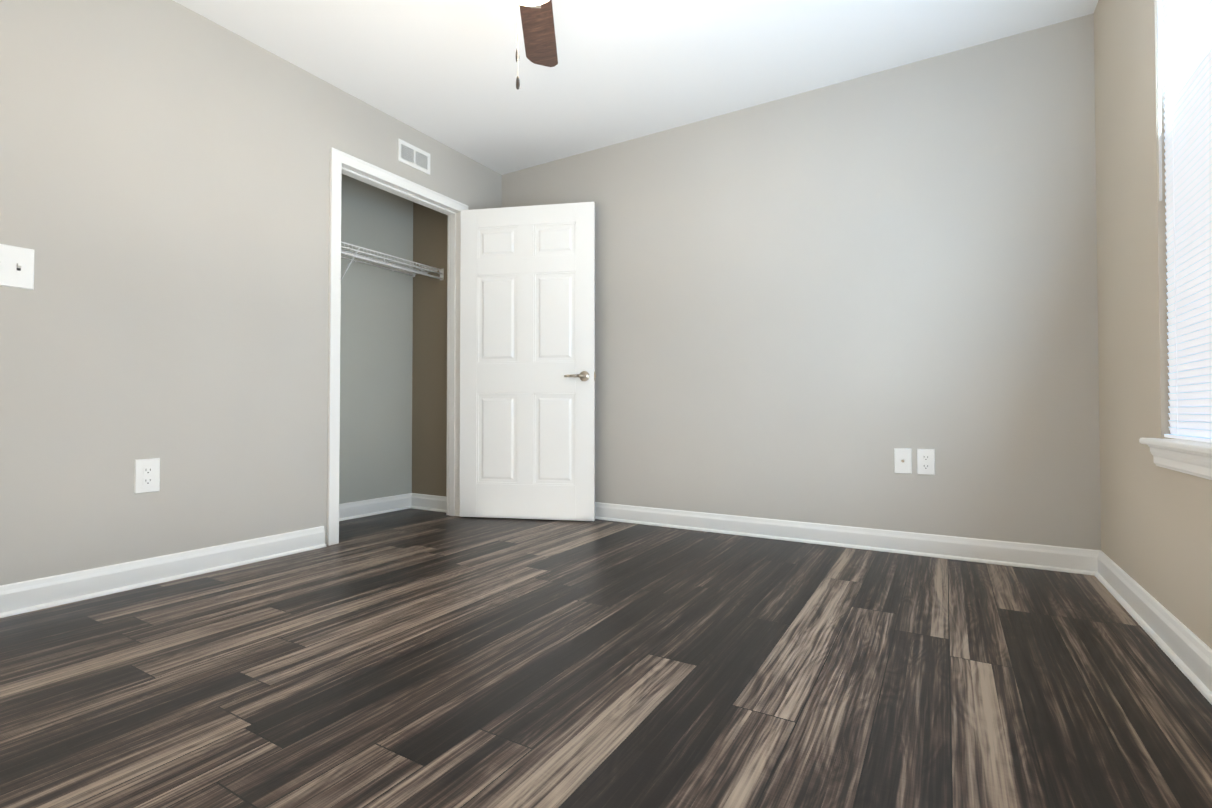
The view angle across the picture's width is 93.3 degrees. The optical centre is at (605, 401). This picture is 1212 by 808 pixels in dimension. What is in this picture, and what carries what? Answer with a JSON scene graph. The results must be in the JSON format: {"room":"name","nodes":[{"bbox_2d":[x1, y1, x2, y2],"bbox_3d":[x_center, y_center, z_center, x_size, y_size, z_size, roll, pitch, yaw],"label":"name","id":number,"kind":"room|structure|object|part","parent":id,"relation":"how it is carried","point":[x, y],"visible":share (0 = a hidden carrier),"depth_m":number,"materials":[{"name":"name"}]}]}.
{"room":"empty bedroom","nodes":[
{"label":"empty bedroom","id":0,"kind":"room"},
{"bbox_2d":[0,0,501,585],"bbox_3d":[-1.737,-0.473,2.659,0.100,2.440,3.632,-1,-1,31],"label":"wall","id":1,"kind":"structure","parent":0,"point":[164,190],"depth_m":2.38,"materials":[{"name":"beige paint"}]},
{"bbox_2d":[0,244,33,289],"bbox_3d":[-2.081,-0.472,1.960,0.019,0.145,0.186,-1,-1,31],"label":"light switch","id":2,"kind":"object","parent":1,"relation":"attached to","point":[16,267],"visible":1,"depth_m":2.00,"materials":[{"name":"white plastic"}]},
{"bbox_2d":[134,458,159,493],"bbox_3d":[-1.863,0.301,2.327,0.008,0.137,0.086,-1,-1,31],"label":"outlet","id":3,"kind":"object","parent":1,"relation":"attached to","point":[146,475],"visible":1,"depth_m":2.32,"materials":[{"name":"white plastic"}]},
{"bbox_2d":[0,526,325,617],"bbox_3d":[-1.682,0.694,2.608,0.028,0.105,3.632,-1,-1,31],"label":"baseboard","id":4,"kind":"structure","parent":1,"relation":"attached to","point":[17,598],"depth_m":2.31,"materials":[{"name":"white wood"}]},
{"bbox_2d":[327,147,467,545],"bbox_3d":[-1.251,-0.289,3.477,0.140,2.098,1.007,-1,-1,31],"label":"door frame","id":5,"kind":"structure","parent":1,"relation":"attached to","point":[338,158],"depth_m":3.31,"materials":[{"name":"white wood"}]},
{"bbox_2d":[398,138,429,174],"bbox_3d":[-1.175,-1.502,3.517,0.009,0.132,0.245,-1,-1,31],"label":"air vent","id":6,"kind":"object","parent":1,"relation":"in","point":[413,156],"visible":1,"depth_m":3.51,"materials":[{"name":"white metal"}]},
{"bbox_2d":[459,202,595,520],"bbox_3d":[-0.513,-0.259,3.727,0.915,2.030,0.140,0,-1,10],"label":"door","id":7,"kind":"structure","parent":1,"relation":"in","point":[527,362],"depth_m":3.71,"materials":[{"name":"white paint"}]},
{"bbox_3d":[-0.160,-0.162,3.662,0.198,0.066,0.140,0,-1,10],"label":"handle","id":8,"kind":"part","parent":7,"relation":"part of","materials":[{"name":"silver metal"}]},
{"bbox_2d":[339,174,412,503],"bbox_3d":[-1.657,-0.460,3.446,0.565,2.440,2.196,-1,-1,31],"label":"wall","id":9,"kind":"structure","parent":0,"point":[376,346],"depth_m":3.93,"materials":[{"name":"paint"}]},
{"bbox_2d":[341,241,443,279],"bbox_3d":[-1.735,-0.784,3.366,0.317,0.335,1.770,-1,-1,31],"label":"wire shelf","id":10,"kind":"object","parent":9,"relation":"attached to","point":[397,266],"visible":0.4,"depth_m":3.75,"materials":[{"name":"white metal"}]},
{"bbox_2d":[339,493,445,520],"bbox_3d":[-1.671,0.705,3.305,0.465,0.105,1.770,-1,-1,31],"label":"baseboard","id":11,"kind":"structure","parent":9,"relation":"attached to","point":[359,509],"depth_m":3.99,"materials":[{"name":"white wood"}]},
{"bbox_2d":[412,202,447,495],"bbox_3d":[-1.137,-0.448,4.225,0.465,2.440,0.326,-1,-1,31],"label":"wall","id":12,"kind":"structure","parent":0,"point":[429,386],"depth_m":4.11,"materials":[{"name":"beige paint"}]},
{"bbox_2d":[0,508,1211,807],"bbox_3d":[-0.484,0.785,1.897,4.342,0.100,4.032,-1,-1,31],"label":"floor","id":13,"kind":"structure","parent":0,"point":[414,658],"depth_m":1.48,"materials":[{"name":"wood"}]},
{"bbox_2d":[173,0,1097,174],"bbox_3d":[-0.484,-1.755,1.937,4.342,0.100,4.032,-1,-1,31],"label":"ceiling","id":14,"kind":"structure","parent":0,"point":[444,72],"depth_m":2.77,"materials":[{"name":"white paint"}]},
{"bbox_2d":[512,0,557,89],"bbox_3d":[-0.275,-1.317,1.756,1.274,0.780,1.234,-1,-1,31],"label":"ceiling fan","id":15,"kind":"object","parent":14,"relation":"hanging from","point":[538,26],"visible":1,"depth_m":2.21,"materials":[{"name":"brown wood"}]},
{"bbox_3d":[-0.265,-1.176,1.718,0.020,0.409,0.019,-1,-1,31],"label":"cord","id":16,"kind":"part","parent":15,"relation":"part of","materials":[{"name":"silver metal"}]},
{"bbox_3d":[-0.245,-1.305,1.788,0.216,0.080,0.216,-1,-1,31],"label":"lamp shade","id":17,"kind":"part","parent":15,"relation":"part of","materials":[{"name":"white glass"}]},
{"bbox_3d":[-0.275,-1.452,1.758,1.274,0.031,1.234,-1,-1,31],"label":"panel","id":18,"kind":"part","parent":15,"relation":"part of","materials":[{"name":"brown wood"}]},
{"bbox_2d":[502,13,1100,549],"bbox_3d":[0.472,-0.459,3.531,4.342,2.440,0.120,-1,-1,31],"label":"wall","id":19,"kind":"structure","parent":0,"point":[818,305],"depth_m":2.95,"materials":[{"name":"beige paint"}]},
{"bbox_2d":[595,502,1099,574],"bbox_3d":[0.673,0.705,3.307,3.367,0.105,0.028,-1,-1,31],"label":"baseboard","id":20,"kind":"structure","parent":19,"relation":"attached to","point":[1053,558],"depth_m":2.90,"materials":[{"name":"white wood"}]},
{"bbox_2d":[894,448,911,473],"bbox_3d":[1.475,0.295,2.845,0.078,0.126,0.016,-1,-1,31],"label":"outlet","id":21,"kind":"object","parent":19,"relation":"attached to","point":[902,460],"visible":1,"depth_m":2.85,"materials":[{"name":"white plastic"}]},
{"bbox_2d":[917,449,934,474],"bbox_3d":[1.563,0.294,2.798,0.078,0.126,0.008,-1,-1,31],"label":"duplex electrical outlet","id":22,"kind":"object","parent":19,"relation":"attached to","point":[925,461],"visible":1,"depth_m":2.79,"materials":[{"name":"white plastic"}]},
{"bbox_2d":[1094,0,1211,648],"bbox_3d":[1.272,-0.501,0.877,0.160,2.440,3.632,-1,-1,31],"label":"wall","id":23,"kind":"structure","parent":0,"point":[1156,532],"depth_m":1.96,"materials":[{"name":"beige paint"}]},
{"bbox_2d":[1094,550,1211,704],"bbox_3d":[1.191,0.667,0.906,0.028,0.105,3.632,-1,-1,31],"label":"baseboard","id":24,"kind":"structure","parent":23,"relation":"attached to","point":[1185,649],"depth_m":1.72,"materials":[{"name":"white wood"}]},
{"bbox_2d":[1139,438,1211,455],"bbox_3d":[1.349,0.113,1.121,0.117,0.020,1.565,-1,-1,31],"label":"window sill","id":25,"kind":"structure","parent":23,"relation":"attached to","point":[1200,447],"depth_m":1.53,"materials":[{"name":"white wood"}]},
{"bbox_2d":[1148,0,1211,479],"bbox_3d":[1.381,-0.634,1.113,0.161,1.647,1.525,-1,-1,31],"label":"window","id":26,"kind":"structure","parent":23,"relation":"in","point":[1159,100],"depth_m":1.65,"materials":[{"name":"white plastic"}]},
{"bbox_3d":[1.323,0.156,1.135,0.026,0.067,1.525,-1,-1,31],"label":"window sill apron","id":27,"kind":"part","parent":26,"relation":"part of","materials":[{"name":"white wood"}]},
{"bbox_2d":[1162,0,1211,442],"bbox_3d":[1.350,-0.678,1.133,0.028,1.554,1.463,-1,-1,31],"label":"window blinds","id":28,"kind":"object","parent":26,"relation":"attached to","point":[1187,53],"visible":1,"depth_m":1.59,"materials":[{"name":"plastic"}]}
]}

